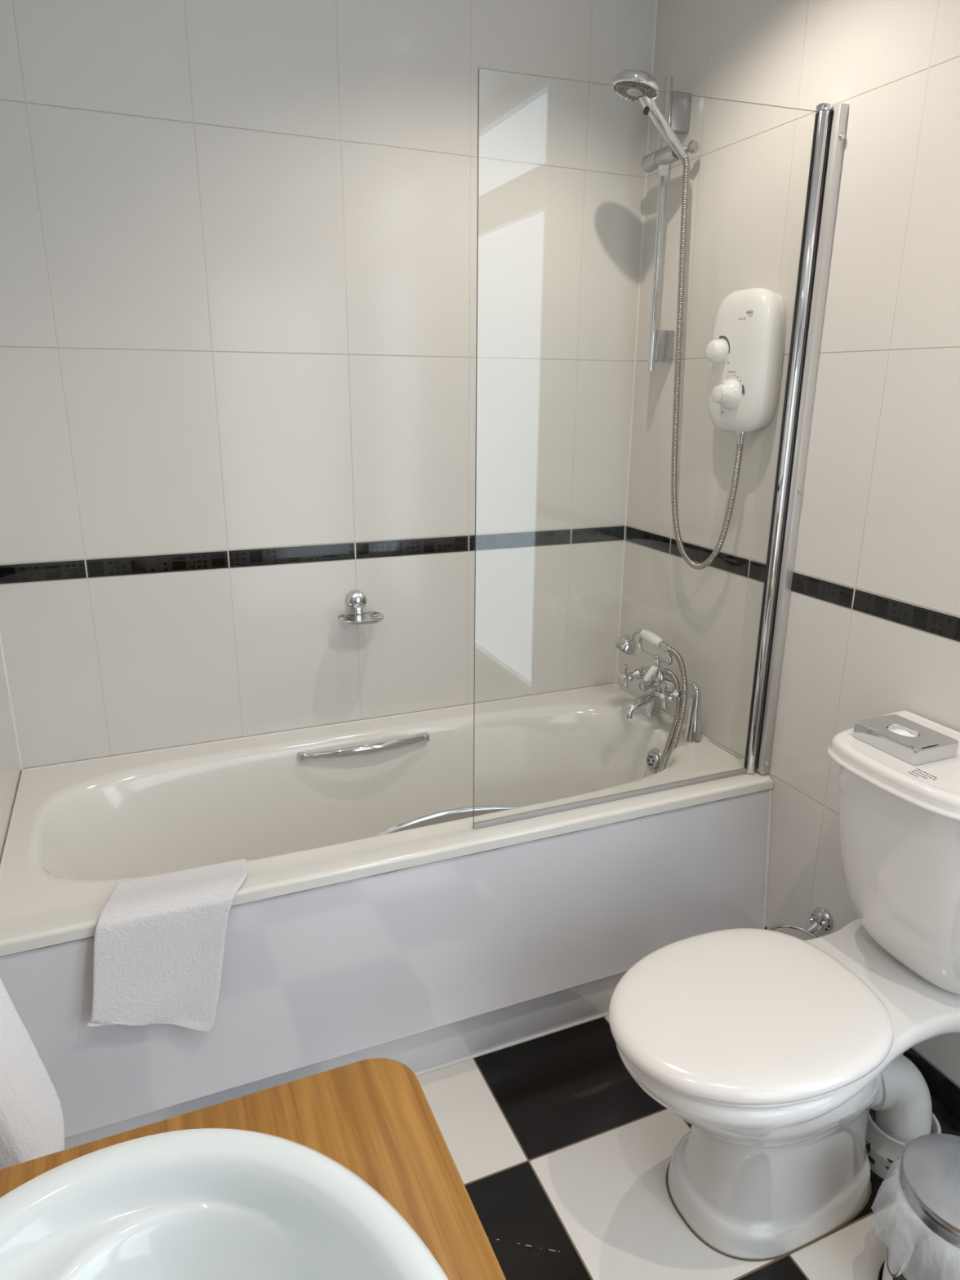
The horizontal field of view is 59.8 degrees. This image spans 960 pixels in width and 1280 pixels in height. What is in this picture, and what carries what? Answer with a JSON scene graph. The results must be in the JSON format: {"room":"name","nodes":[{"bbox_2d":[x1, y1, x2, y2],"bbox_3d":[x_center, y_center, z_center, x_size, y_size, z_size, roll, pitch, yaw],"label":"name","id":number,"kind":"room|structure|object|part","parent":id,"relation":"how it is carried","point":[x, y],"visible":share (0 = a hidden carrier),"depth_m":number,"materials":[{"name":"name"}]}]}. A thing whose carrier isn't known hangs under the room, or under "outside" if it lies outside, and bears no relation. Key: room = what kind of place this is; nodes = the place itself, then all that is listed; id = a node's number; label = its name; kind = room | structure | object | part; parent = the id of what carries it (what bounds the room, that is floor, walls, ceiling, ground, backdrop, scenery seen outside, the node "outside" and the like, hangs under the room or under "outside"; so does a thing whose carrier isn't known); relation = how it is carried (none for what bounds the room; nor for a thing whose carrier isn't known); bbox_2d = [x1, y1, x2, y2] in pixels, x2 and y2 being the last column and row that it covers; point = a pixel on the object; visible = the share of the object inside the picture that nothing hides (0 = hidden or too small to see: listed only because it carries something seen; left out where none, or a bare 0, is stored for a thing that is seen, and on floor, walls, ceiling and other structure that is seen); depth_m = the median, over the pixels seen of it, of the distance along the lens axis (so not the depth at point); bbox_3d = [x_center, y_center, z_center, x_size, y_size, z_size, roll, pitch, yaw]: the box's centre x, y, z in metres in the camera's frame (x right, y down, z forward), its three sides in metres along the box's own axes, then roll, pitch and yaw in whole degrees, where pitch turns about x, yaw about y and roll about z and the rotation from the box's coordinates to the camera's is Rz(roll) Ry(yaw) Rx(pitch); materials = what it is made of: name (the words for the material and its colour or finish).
{"room":"bathroom","nodes":[
{"label":"bathroom","id":0,"kind":"room"},
{"bbox_2d":[0,645,21,862],"bbox_3d":[-0.608,0.053,0.582,0.100,2.520,2.750,-7,18,-22],"label":"wall","id":1,"kind":"structure","parent":0,"point":[10,766],"depth_m":1.84,"materials":[{"name":"tile"}]},
{"bbox_2d":[0,0,655,768],"bbox_3d":[-0.350,-0.425,2.167,1.862,2.520,0.100,-7,18,-22],"label":"wall","id":2,"kind":"structure","parent":0,"point":[237,238],"depth_m":2.01,"materials":[{"name":"tile"}]},
{"bbox_2d":[0,632,22,770],"bbox_3d":[-1.093,-0.585,1.733,0.006,1.875,0.006,-7,18,-22],"label":"trim","id":3,"kind":"structure","parent":2,"relation":"attached to","point":[1,643],"depth_m":1.95,"materials":[{"name":"white plastic"}]},
{"bbox_2d":[0,525,624,583],"bbox_3d":[-0.333,-0.232,2.178,1.660,0.042,0.003,-7,18,-22],"label":"trim","id":4,"kind":"structure","parent":2,"relation":"attached to","point":[65,570],"depth_m":2.12,"materials":[{"name":"black tile"}]},
{"bbox_2d":[337,590,384,625],"bbox_3d":[-0.313,-0.085,2.167,0.120,0.068,0.112,-7,18,-22],"label":"soap dish","id":5,"kind":"object","parent":2,"relation":"attached to","point":[356,600],"visible":1,"depth_m":2.19,"materials":[{"name":"silver metal"}]},
{"bbox_3d":[-0.322,-0.078,2.203,0.020,0.021,0.022,-7,18,-22],"label":"stem","id":6,"kind":"part","parent":5,"relation":"part of","materials":[{"name":"silver metal"}]},
{"bbox_3d":[-0.309,-0.056,2.167,0.120,0.012,0.094,-7,18,-22],"label":"dish","id":7,"kind":"part","parent":5,"relation":"part of","materials":[{"name":"silver metal"}]},
{"bbox_2d":[615,0,657,683],"bbox_3d":[0.436,-0.759,2.355,0.006,1.875,0.006,-7,18,-22],"label":"trim","id":8,"kind":"structure","parent":2,"relation":"attached to","point":[655,6],"depth_m":2.33,"materials":[{"name":"white plastic"}]},
{"bbox_2d":[416,1015,887,1279],"bbox_3d":[0.194,1.142,1.270,1.662,0.050,2.750,-7,18,-22],"label":"floor","id":9,"kind":"structure","parent":0,"point":[562,1159],"depth_m":1.60,"materials":[{"name":"tile"}]},
{"bbox_2d":[0,1057,506,1279],"bbox_3d":[-0.108,0.935,0.391,0.488,0.850,0.948,-7,18,-22],"label":"countertop","id":10,"kind":"structure","parent":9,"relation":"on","point":[373,1117],"depth_m":0.68,"materials":[{"name":"brown wood"}]},
{"bbox_2d":[0,1128,448,1279],"bbox_3d":[-0.183,0.545,0.444,0.429,0.162,0.551,-7,18,-22],"label":"washbasin","id":11,"kind":"object","parent":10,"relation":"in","point":[195,1203],"visible":1,"depth_m":0.63,"materials":[{"name":"white ceramic"}]},
{"bbox_2d":[0,683,773,1149],"bbox_3d":[-0.192,0.586,2.066,1.663,0.549,0.747,-7,18,-22],"label":"bathtub","id":12,"kind":"object","parent":9,"relation":"on","point":[370,917],"visible":0.92,"depth_m":1.84,"materials":[{"name":"white ceramic"}]},
{"bbox_2d":[87,858,247,1032],"bbox_3d":[-0.571,0.576,1.553,0.299,0.259,0.178,-7,18,-22],"label":"hand towel","id":13,"kind":"object","parent":12,"relation":"on","point":[159,939],"visible":0.99,"depth_m":1.49,"materials":[{"name":"white fabric"}]},
{"bbox_3d":[-0.297,0.285,2.211,0.348,0.030,0.046,-7,18,-22],"label":"grab handle","id":14,"kind":"part","parent":12,"relation":"part of","materials":[{"name":"silver metal"}]},
{"bbox_3d":[-0.069,0.397,1.848,0.359,0.030,0.047,-7,18,-22],"label":"grab handle","id":15,"kind":"part","parent":12,"relation":"part of","materials":[{"name":"silver metal"}]},
{"bbox_2d":[617,637,701,742],"bbox_3d":[0.463,0.133,2.241,0.188,0.237,0.253,-7,18,-22],"label":"mixer tap","id":16,"kind":"object","parent":12,"relation":"on","point":[658,684],"visible":0.95,"depth_m":2.21,"materials":[{"name":"silver metal"}]},
{"bbox_3d":[0.403,0.100,2.309,0.020,0.069,0.069,-7,18,-22],"label":"cross handle","id":17,"kind":"part","parent":16,"relation":"part of","materials":[{"name":"silver metal"}]},
{"bbox_3d":[0.439,0.166,2.237,0.134,0.068,0.042,-7,18,-22],"label":"spout","id":18,"kind":"part","parent":16,"relation":"part of","materials":[{"name":"silver metal"}]},
{"bbox_2d":[613,628,688,773],"bbox_3d":[0.330,0.314,2.272,0.336,0.658,0.320,-7,18,-22],"label":"shower","id":19,"kind":"object","parent":16,"relation":"on","point":[626,643],"visible":0.47,"depth_m":2.18,"materials":[{"name":"silver metal"}]},
{"bbox_3d":[0.463,-0.003,2.242,0.030,0.031,0.090,-7,18,-22],"label":"white handle","id":20,"kind":"part","parent":19,"relation":"part of","materials":[{"name":"white ceramic"}]},
{"bbox_3d":[0.455,0.089,2.221,0.039,0.046,0.021,-7,18,-22],"label":"diverter lever","id":21,"kind":"part","parent":16,"relation":"part of","materials":[{"name":"white ceramic"}]},
{"bbox_3d":[0.475,0.068,2.246,0.042,0.054,0.042,-7,18,-22],"label":"cradle stem","id":22,"kind":"part","parent":16,"relation":"part of","materials":[{"name":"silver metal"}]},
{"bbox_3d":[0.474,0.144,2.146,0.020,0.069,0.069,-7,18,-22],"label":"cross handle","id":23,"kind":"part","parent":16,"relation":"part of","materials":[{"name":"silver metal"}]},
{"bbox_2d":[608,710,959,1261],"bbox_3d":[0.562,0.622,1.462,0.731,0.840,0.397,-7,18,-22],"label":"toilet","id":24,"kind":"object","parent":9,"relation":"on","point":[775,1048],"visible":0.99,"depth_m":1.42,"materials":[{"name":"white ceramic"}]},
{"bbox_3d":[0.447,0.644,1.425,0.466,0.006,0.362,-7,18,-22],"label":"seat","id":25,"kind":"part","parent":24,"relation":"part of","materials":[{"name":"white plastic"}]},
{"bbox_3d":[0.447,0.624,1.419,0.480,0.032,0.376,-7,18,-22],"label":"lid","id":26,"kind":"part","parent":24,"relation":"part of","materials":[{"name":"white plastic"}]},
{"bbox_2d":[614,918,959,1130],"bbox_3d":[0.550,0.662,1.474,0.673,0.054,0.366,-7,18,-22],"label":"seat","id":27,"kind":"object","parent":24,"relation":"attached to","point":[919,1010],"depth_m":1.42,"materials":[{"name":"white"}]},
{"bbox_2d":[870,1084,883,1107],"bbox_3d":[0.725,0.830,1.582,0.062,0.100,0.100,-2,17,-9],"label":"outlet","id":28,"kind":"object","parent":24,"relation":"attached to","point":[879,1099],"depth_m":1.54,"materials":[{"name":"white plastic"}]},
{"bbox_3d":[0.777,0.214,1.425,0.264,0.034,0.385,-7,18,-22],"label":"cistern lid","id":29,"kind":"part","parent":24,"relation":"part of","materials":[{"name":"white ceramic"}]},
{"bbox_2d":[853,714,958,765],"bbox_3d":[0.742,0.172,1.458,0.100,0.030,0.134,-7,18,-22],"label":"tissue box","id":30,"kind":"object","parent":24,"relation":"on","point":[915,744],"visible":1,"depth_m":1.43,"materials":[{"name":"silver metal"}]},
{"bbox_2d":[866,1054,941,1179],"bbox_3d":[0.795,0.895,1.595,0.163,0.244,0.132,2,17,6],"label":"pipe","id":31,"kind":"object","parent":9,"relation":"on","point":[904,1113],"visible":0.52,"depth_m":1.56,"materials":[{"name":"white plastic"}]},
{"bbox_2d":[877,1133,959,1279],"bbox_3d":[0.742,0.963,1.308,0.185,0.280,0.208,11,20,30],"label":"pedal bin","id":32,"kind":"object","parent":9,"relation":"on","point":[930,1171],"visible":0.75,"depth_m":1.29,"materials":[{"name":"silver metal"}]},
{"bbox_2d":[871,1142,959,1279],"bbox_3d":[0.750,0.913,1.308,0.244,0.111,0.245,-7,18,-22],"label":"liner","id":33,"kind":"object","parent":32,"relation":"on","point":[921,1254],"visible":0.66,"depth_m":1.27,"materials":[{"name":"white plastic"}]},
{"bbox_3d":[0.749,0.846,1.283,0.185,0.042,0.185,-7,18,-22],"label":"lid","id":34,"kind":"part","parent":32,"relation":"part of","materials":[{"name":"metal"}]},
{"bbox_2d":[617,0,959,1085],"bbox_3d":[1.016,-0.133,1.242,0.100,2.520,2.750,-7,18,-22],"label":"wall","id":35,"kind":"structure","parent":0,"point":[880,511],"depth_m":1.77,"materials":[{"name":"tile"}]},
{"bbox_2d":[472,67,848,829],"bbox_3d":[0.347,-0.319,1.685,0.760,1.420,0.049,-7,18,-22],"label":"screen","id":36,"kind":"object","parent":35,"relation":"attached to","point":[830,122],"visible":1,"depth_m":1.78,"materials":[{"name":"clear glass"}]},
{"bbox_3d":[0.661,-0.357,1.824,0.025,1.402,0.025,-7,18,-22],"label":"hinge post","id":37,"kind":"part","parent":36,"relation":"part of","materials":[{"name":"silver metal"}]},
{"bbox_2d":[641,75,698,371],"bbox_3d":[0.471,-1.023,2.087,0.081,0.670,0.166,-7,18,-22],"label":"riser rail","id":38,"kind":"object","parent":35,"relation":"attached to","point":[677,107],"visible":0.91,"depth_m":2.07,"materials":[{"name":"silver metal"}]},
{"bbox_3d":[0.450,-1.025,2.093,0.020,0.670,0.020,-7,18,-22],"label":"rail","id":39,"kind":"part","parent":38,"relation":"part of","materials":[{"name":"silver metal"}]},
{"bbox_2d":[611,69,743,569],"bbox_3d":[0.442,-0.704,1.946,0.254,1.101,0.294,-7,18,-22],"label":"handheld shower","id":40,"kind":"object","parent":38,"relation":"attached to","point":[637,78],"visible":1,"depth_m":1.99,"materials":[{"name":"silver metal"}]},
{"bbox_3d":[0.375,-1.191,1.880,0.014,0.014,0.012,-7,18,-22],"label":"spray lever","id":41,"kind":"part","parent":40,"relation":"part of","materials":[{"name":"silver metal"}]},
{"bbox_3d":[0.426,-1.186,1.922,0.170,0.126,0.032,-11,21,-34],"label":"handle","id":42,"kind":"part","parent":40,"relation":"part of","materials":[{"name":"silver metal"}]},
{"bbox_2d":[705,288,786,444],"bbox_3d":[0.581,-0.618,1.897,0.108,0.336,0.196,-7,18,-22],"label":"shower","id":43,"kind":"object","parent":35,"relation":"attached to","point":[744,353],"visible":1,"depth_m":1.85,"materials":[{"name":"white plastic"}]},
{"bbox_3d":[0.620,-0.635,1.909,0.023,0.301,0.187,-7,18,-22],"label":"plate","id":44,"kind":"part","parent":43,"relation":"part of","materials":[{"name":"white plastic"}]},
{"bbox_2d":[625,525,959,641],"bbox_3d":[0.804,-0.062,1.650,0.003,0.042,1.904,-7,18,-22],"label":"trim","id":45,"kind":"structure","parent":35,"relation":"attached to","point":[945,625],"depth_m":1.77,"materials":[{"name":"black tile"}]},
{"bbox_2d":[766,906,832,937],"bbox_3d":[0.713,0.648,1.863,0.156,0.064,0.128,-7,18,-22],"label":"toilet roll holder","id":46,"kind":"object","parent":35,"relation":"attached to","point":[820,918],"visible":0.63,"depth_m":1.89,"materials":[{"name":"silver metal"}]},
{"bbox_3d":[0.760,0.652,1.896,0.033,0.033,0.018,-1,17,-6],"label":"stem","id":47,"kind":"part","parent":46,"relation":"part of","materials":[{"name":"silver metal"}]},
{"bbox_2d":[764,925,959,1136],"bbox_3d":[0.939,0.946,1.596,0.008,0.150,1.160,-7,18,-22],"label":"baseboard","id":48,"kind":"structure","parent":35,"relation":"attached to","point":[944,1095],"depth_m":1.65,"materials":[{"name":"black tile"}]},
{"bbox_3d":[-0.580,0.046,0.723,0.056,0.179,0.158,-7,18,-22],"label":"towel ring","id":49,"kind":"object","parent":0,"visible":0},
{"bbox_2d":[0,977,64,1168],"bbox_3d":[-0.543,0.363,0.870,0.145,0.569,0.228,-7,18,-22],"label":"bath towel","id":50,"kind":"object","parent":49,"relation":"hanging from","point":[32,1123],"visible":0.7,"depth_m":0.88,"materials":[{"name":"white fabric"}]}
]}

